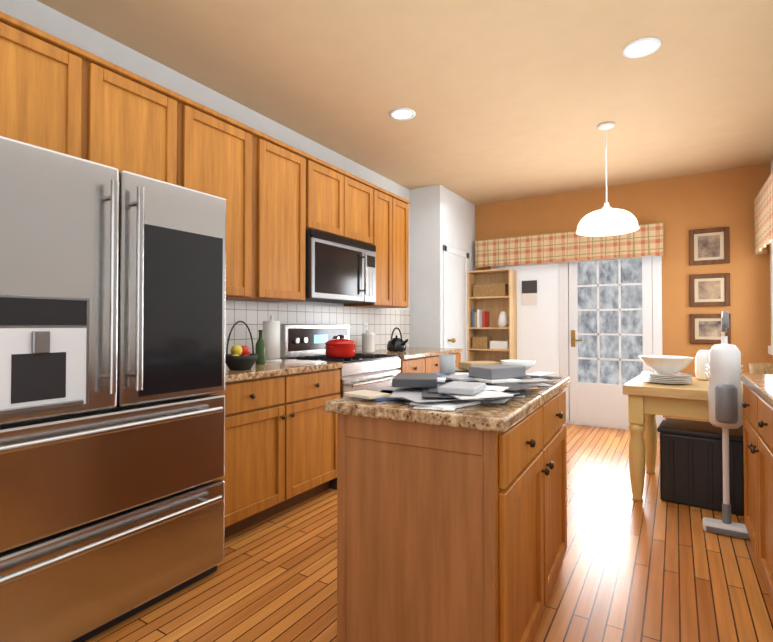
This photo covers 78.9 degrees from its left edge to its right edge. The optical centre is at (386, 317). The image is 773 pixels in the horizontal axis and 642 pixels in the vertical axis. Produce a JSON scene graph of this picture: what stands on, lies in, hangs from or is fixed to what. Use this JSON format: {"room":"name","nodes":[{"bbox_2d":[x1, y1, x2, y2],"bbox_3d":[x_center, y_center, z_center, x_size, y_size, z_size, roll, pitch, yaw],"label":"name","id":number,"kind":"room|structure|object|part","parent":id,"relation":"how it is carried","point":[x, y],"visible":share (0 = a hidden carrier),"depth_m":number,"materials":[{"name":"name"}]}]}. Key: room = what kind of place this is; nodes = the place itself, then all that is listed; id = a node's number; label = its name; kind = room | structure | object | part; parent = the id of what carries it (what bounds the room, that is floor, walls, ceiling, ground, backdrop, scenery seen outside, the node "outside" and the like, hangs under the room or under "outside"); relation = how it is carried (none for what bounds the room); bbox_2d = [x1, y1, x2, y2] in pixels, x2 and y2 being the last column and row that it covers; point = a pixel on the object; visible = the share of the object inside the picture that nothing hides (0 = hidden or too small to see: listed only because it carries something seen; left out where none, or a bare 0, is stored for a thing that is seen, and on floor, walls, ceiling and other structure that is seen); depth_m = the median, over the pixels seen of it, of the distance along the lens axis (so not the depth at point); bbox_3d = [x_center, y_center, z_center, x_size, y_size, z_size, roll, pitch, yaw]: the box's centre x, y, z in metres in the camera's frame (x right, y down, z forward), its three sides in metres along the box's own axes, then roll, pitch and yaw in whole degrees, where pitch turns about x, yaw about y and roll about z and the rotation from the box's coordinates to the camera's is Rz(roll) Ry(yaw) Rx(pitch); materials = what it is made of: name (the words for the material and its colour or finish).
{"room":"kitchen","nodes":[
{"label":"kitchen","id":0,"kind":"room"},
{"bbox_2d":[0,0,409,358],"bbox_3d":[-1.401,-0.166,2.982,0.120,2.800,8.640,-1,-1,32],"label":"wall","id":1,"kind":"structure","parent":0,"point":[44,18],"depth_m":3.00,"materials":[{"name":"white paint"}]},
{"bbox_2d":[0,11,107,165],"bbox_3d":[-1.673,-0.939,2.098,0.347,0.618,0.604,-1,-1,32],"label":"upper cabinet","id":2,"kind":"object","parent":1,"relation":"attached to","point":[65,97],"depth_m":2.09,"materials":[{"name":"brown wood"}]},
{"bbox_2d":[108,61,183,186],"bbox_3d":[-1.446,-0.933,2.465,0.347,0.618,0.568,-1,-1,32],"label":"upper cabinet","id":3,"kind":"object","parent":1,"relation":"attached to","point":[146,118],"depth_m":2.45,"materials":[{"name":"brown wood"}]},
{"bbox_2d":[184,97,259,300],"bbox_3d":[-1.152,-0.680,2.940,0.347,1.108,0.555,-1,-1,32],"label":"upper cabinet","id":4,"kind":"object","parent":1,"relation":"attached to","point":[222,153],"depth_m":2.94,"materials":[{"name":"brown wood"}]},
{"bbox_2d":[244,132,311,302],"bbox_3d":[-0.872,-0.673,3.394,0.347,1.108,0.513,-1,-1,32],"label":"upper cabinet","id":5,"kind":"object","parent":1,"relation":"attached to","point":[285,170],"depth_m":3.32,"materials":[{"name":"brown wood"}]},
{"bbox_2d":[312,156,351,238],"bbox_3d":[-0.602,-0.942,3.837,0.347,0.556,0.516,-1,-1,32],"label":"upper cabinet","id":6,"kind":"object","parent":1,"relation":"attached to","point":[331,185],"depth_m":3.78,"materials":[{"name":"brown wood"}]},
{"bbox_2d":[305,229,375,303],"bbox_3d":[-0.464,-0.396,3.973,0.430,0.521,0.887,-1,-1,32],"label":"microwave","id":7,"kind":"object","parent":6,"relation":"attached to","point":[340,269],"visible":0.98,"depth_m":3.80,"materials":[{"name":"silver"}]},
{"bbox_2d":[352,175,375,245],"bbox_3d":[-0.397,-0.937,4.170,0.347,0.556,0.515,-1,-1,32],"label":"upper cabinet","id":8,"kind":"object","parent":1,"relation":"attached to","point":[363,192],"depth_m":4.18,"materials":[{"name":"brown wood"}]},
{"bbox_2d":[344,186,399,307],"bbox_3d":[-0.158,-0.655,4.553,0.347,1.108,0.395,-1,-1,32],"label":"upper cabinet","id":9,"kind":"object","parent":1,"relation":"attached to","point":[387,203],"depth_m":4.52,"materials":[{"name":"brown wood"}]},
{"bbox_2d":[376,197,409,307],"bbox_3d":[-0.016,-0.651,4.783,0.347,1.108,0.394,-1,-1,32],"label":"upper cabinet","id":10,"kind":"object","parent":1,"relation":"attached to","point":[404,207],"depth_m":4.80,"materials":[{"name":"brown wood"}]},
{"bbox_2d":[37,0,772,204],"bbox_3d":[0.149,-1.631,2.051,3.760,0.100,8.640,-1,-1,32],"label":"ceiling","id":11,"kind":"structure","parent":0,"point":[505,100],"depth_m":3.06,"materials":[{"name":"beige paint"}]},
{"bbox_2d":[390,108,415,119],"bbox_3d":[0.124,-1.551,3.592,0.200,0.008,0.200,-1,-1,32],"label":"recessed light","id":12,"kind":"object","parent":11,"relation":"in","point":[402,114],"visible":1,"depth_m":3.59,"materials":[{"name":"white"}]},
{"bbox_2d":[576,122,638,235],"bbox_3d":[1.776,-1.123,3.789,0.464,0.856,0.464,-1,-1,32],"label":"pendant light","id":13,"kind":"object","parent":11,"relation":"hanging from","point":[606,220],"visible":1,"depth_m":3.73,"materials":[{"name":"white metal"}]},
{"bbox_2d":[622,37,660,57],"bbox_3d":[1.484,-1.565,2.731,0.200,0.008,0.200,-1,-1,32],"label":"recessed light","id":14,"kind":"object","parent":11,"relation":"in","point":[641,47],"visible":1,"depth_m":2.73,"materials":[{"name":"white"}]},
{"bbox_2d":[85,423,772,641],"bbox_3d":[0.149,1.269,2.005,3.760,0.100,8.640,-1,-1,32],"label":"floor","id":15,"kind":"structure","parent":0,"point":[652,567],"depth_m":2.19,"materials":[{"name":"brown wood"}]},
{"bbox_2d":[0,136,225,641],"bbox_3d":[-1.366,0.319,2.028,0.892,1.800,1.024,-1,-1,32],"label":"fridge","id":16,"kind":"object","parent":15,"relation":"on","point":[112,375],"visible":1,"depth_m":1.76,"materials":[{"name":"silver metal"}]},
{"bbox_2d":[214,369,340,537],"bbox_3d":[-0.894,0.796,3.039,0.657,0.880,1.118,-1,-1,32],"label":"base cabinet","id":17,"kind":"object","parent":15,"relation":"on","point":[280,438],"depth_m":2.82,"materials":[{"name":"brown wood"}]},
{"bbox_2d":[225,359,342,384],"bbox_3d":[-0.887,0.335,3.042,0.675,0.041,1.118,-1,-1,32],"label":"countertop","id":18,"kind":"structure","parent":17,"relation":"on","point":[286,367],"depth_m":2.92,"materials":[{"name":"brown stone"}]},
{"bbox_2d":[225,321,257,369],"bbox_3d":[-0.873,0.165,2.804,0.210,0.290,0.210,-1,-1,32],"label":"fruit basket","id":19,"kind":"object","parent":18,"relation":"on","point":[239,357],"visible":0.96,"depth_m":2.75,"materials":[{"name":"grey metal"}]},
{"bbox_2d":[255,330,265,363],"bbox_3d":[-0.853,0.201,3.179,0.066,0.230,0.068,-1,-1,32],"label":"oil bottle","id":20,"kind":"object","parent":18,"relation":"on","point":[260,347],"visible":1,"depth_m":3.15,"materials":[{"name":"green glass"}]},
{"bbox_2d":[263,315,281,361],"bbox_3d":[-0.834,0.152,3.403,0.150,0.335,0.150,-1,-1,32],"label":"paper towel roll","id":21,"kind":"object","parent":18,"relation":"on","point":[271,333],"visible":0.92,"depth_m":3.35,"materials":[{"name":"white paper"}]},
{"bbox_2d":[280,324,400,489],"bbox_3d":[-0.335,0.653,3.869,0.673,1.190,0.858,-1,-1,32],"label":"stove","id":22,"kind":"object","parent":15,"relation":"on","point":[362,371],"depth_m":3.72,"materials":[{"name":"silver metal"}]},
{"bbox_3d":[-0.356,0.223,3.643,0.242,0.176,0.266,-1,-1,32],"label":"red dutch oven","id":23,"kind":"part","parent":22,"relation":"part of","materials":[{"name":"red metal"}]},
{"bbox_2d":[398,353,449,372],"bbox_3d":[0.109,0.822,4.667,0.657,0.880,0.951,-1,-1,32],"label":"base cabinet","id":24,"kind":"object","parent":15,"relation":"on","point":[420,364],"depth_m":4.41,"materials":[{"name":"brown wood"}]},
{"bbox_2d":[358,345,461,360],"bbox_3d":[0.216,0.364,4.831,0.675,0.041,1.330,-1,-1,32],"label":"countertop","id":25,"kind":"structure","parent":24,"relation":"on","point":[409,354],"depth_m":4.65,"materials":[{"name":"brown stone"}]},
{"bbox_2d":[362,331,374,352],"bbox_3d":[-0.174,0.234,4.511,0.128,0.207,0.130,-1,-1,32],"label":"canister","id":26,"kind":"object","parent":25,"relation":"on","point":[368,341],"visible":1,"depth_m":4.46,"materials":[{"name":"white ceramic"}]},
{"bbox_2d":[387,327,407,350],"bbox_3d":[0.127,0.221,4.713,0.261,0.238,0.200,-1,-1,32],"label":"kettle","id":27,"kind":"object","parent":25,"relation":"on","point":[396,344],"visible":1,"depth_m":4.65,"materials":[{"name":"black metal"}]},
{"bbox_2d":[325,376,570,641],"bbox_3d":[0.361,0.759,2.006,0.664,0.920,1.230,-1,-1,30],"label":"kitchen island","id":28,"kind":"object","parent":15,"relation":"on","point":[451,526],"visible":0.88,"depth_m":1.51,"materials":[{"name":"brown wood"}]},
{"bbox_2d":[344,354,560,410],"bbox_3d":[0.356,0.234,2.004,0.637,0.127,1.189,-1,-1,32],"label":"clutter","id":29,"kind":"object","parent":28,"relation":"on","point":[449,386],"visible":1,"depth_m":1.71,"materials":[{"name":"grey paper"}]},
{"bbox_2d":[450,353,460,366],"bbox_3d":[0.424,0.830,5.179,0.657,0.880,0.507,-1,-1,32],"label":"base cabinet","id":30,"kind":"object","parent":15,"relation":"on","point":[458,355],"depth_m":5.14,"materials":[{"name":"brown wood"}]},
{"bbox_2d":[467,268,516,363],"bbox_3d":[1.347,0.344,5.992,0.560,1.875,0.280,-1,-1,32],"label":"bookcase","id":31,"kind":"object","parent":15,"relation":"on","point":[492,315],"visible":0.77,"depth_m":6.02,"materials":[{"name":"brown wood"}]},
{"bbox_2d":[623,374,745,501],"bbox_3d":[2.249,0.848,3.220,1.000,0.780,0.860,-1,-1,36],"label":"table","id":32,"kind":"object","parent":15,"relation":"on","point":[648,402],"visible":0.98,"depth_m":3.13,"materials":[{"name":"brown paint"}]},
{"bbox_2d":[696,350,708,360],"bbox_3d":[2.336,0.350,3.436,0.128,0.220,0.130,-1,-1,32],"label":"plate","id":33,"kind":"object","parent":32,"relation":"on","point":[703,354],"depth_m":3.40,"materials":[{"name":"white ceramic"}]},
{"bbox_2d":[701,361,749,380],"bbox_3d":[2.286,0.388,3.176,0.207,0.135,0.207,0,-1,23],"label":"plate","id":34,"kind":"object","parent":32,"relation":"on","point":[705,374],"depth_m":3.38,"materials":[{"name":"white ceramic"}]},
{"bbox_2d":[657,418,743,515],"bbox_3d":[2.146,0.990,3.194,0.484,0.495,0.424,-1,-1,36],"label":"storage bin","id":35,"kind":"object","parent":15,"relation":"on","point":[691,466],"visible":0.75,"depth_m":3.05,"materials":[{"name":"black plastic"}]},
{"bbox_2d":[702,311,749,539],"bbox_3d":[1.939,0.596,2.683,0.230,1.268,0.217,-1,-1,32],"label":"stick vacuum","id":36,"kind":"object","parent":15,"relation":"on","point":[725,398],"visible":0.98,"depth_m":2.65,"materials":[{"name":"white plastic"}]},
{"bbox_2d":[742,381,771,599],"bbox_3d":[1.865,0.778,1.941,0.512,0.880,1.124,-1,-1,32],"label":"base cabinet","id":37,"kind":"object","parent":15,"relation":"on","point":[757,404],"depth_m":2.08,"materials":[{"name":"brown wood"}]},
{"bbox_2d":[740,373,772,404],"bbox_3d":[0.772,0.290,0.181,0.520,0.040,5.320,-1,-1,32],"label":"countertop","id":38,"kind":"structure","parent":37,"relation":"on","point":[763,383],"depth_m":2.16,"materials":[{"name":"brown stone"}]},
{"bbox_2d":[768,405,772,602],"bbox_3d":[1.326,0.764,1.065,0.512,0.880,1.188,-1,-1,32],"label":"base cabinet","id":39,"kind":"object","parent":15,"relation":"on","point":[770,407],"depth_m":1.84,"materials":[{"name":"brown wood"}]},
{"bbox_2d":[410,185,474,347],"bbox_3d":[0.734,-0.119,5.954,0.400,2.800,1.100,-1,-1,32],"label":"wall","id":40,"kind":"structure","parent":0,"point":[440,216],"depth_m":5.51,"materials":[{"name":"white paint"}]},
{"bbox_2d":[443,245,468,361],"bbox_3d":[0.895,0.223,5.731,0.102,2.110,0.760,-1,-1,32],"label":"door","id":41,"kind":"structure","parent":40,"relation":"attached to","point":[455,265],"depth_m":5.72,"materials":[{"name":"white wood"}]},
{"bbox_2d":[475,164,772,424],"bbox_3d":[2.382,-0.123,5.655,3.520,2.800,0.120,-1,-1,32],"label":"wall","id":42,"kind":"structure","parent":0,"point":[679,207],"depth_m":5.07,"materials":[{"name":"orange paint"}]},
{"bbox_2d":[475,222,662,267],"bbox_3d":[2.099,-0.834,5.655,2.128,0.360,0.108,-1,-1,32],"label":"valance","id":43,"kind":"object","parent":42,"relation":"attached to","point":[645,240],"visible":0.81,"depth_m":5.58,"materials":[{"name":"fabric"}]},
{"bbox_2d":[491,255,662,432],"bbox_3d":[2.188,0.206,5.640,1.940,2.140,0.090,-1,-1,32],"label":"door","id":44,"kind":"structure","parent":42,"relation":"in","point":[585,326],"depth_m":5.52,"materials":[{"name":"white wood"}]},
{"bbox_2d":[689,227,729,265],"bbox_3d":[3.399,-0.745,4.947,0.353,0.380,0.028,-1,-1,32],"label":"picture","id":45,"kind":"object","parent":42,"relation":"attached to","point":[708,246],"visible":1,"depth_m":4.94,"materials":[{"name":"beige wood"}]},
{"bbox_2d":[689,273,729,306],"bbox_3d":[3.399,-0.285,4.940,0.353,0.340,0.028,-1,-1,32],"label":"picture","id":46,"kind":"object","parent":42,"relation":"attached to","point":[709,289],"visible":0.98,"depth_m":4.94,"materials":[{"name":"beige"}]},
{"bbox_2d":[690,314,730,343],"bbox_3d":[3.399,0.123,4.934,0.353,0.315,0.028,-1,-1,32],"label":"picture","id":47,"kind":"object","parent":42,"relation":"attached to","point":[705,328],"visible":0.71,"depth_m":4.94,"materials":[{"name":"beige"}]},
{"bbox_3d":[1.699,-0.196,1.074,0.120,2.800,8.640,-1,-1,32],"label":"wall","id":48,"kind":"structure","parent":0,"visible":0},
{"bbox_2d":[754,171,772,254],"bbox_3d":[3.331,-0.909,4.038,0.108,0.560,1.508,-1,-1,32],"label":"valance","id":49,"kind":"object","parent":48,"relation":"attached to","point":[763,219],"visible":1,"depth_m":4.24,"materials":[{"name":"fabric"}]},
{"bbox_2d":[768,240,772,354],"bbox_3d":[3.392,-0.365,3.998,0.050,1.430,1.450,-1,-1,32],"label":"window","id":50,"kind":"structure","parent":48,"relation":"in","point":[770,349],"depth_m":4.54,"materials":[{"name":"white"}]}
]}

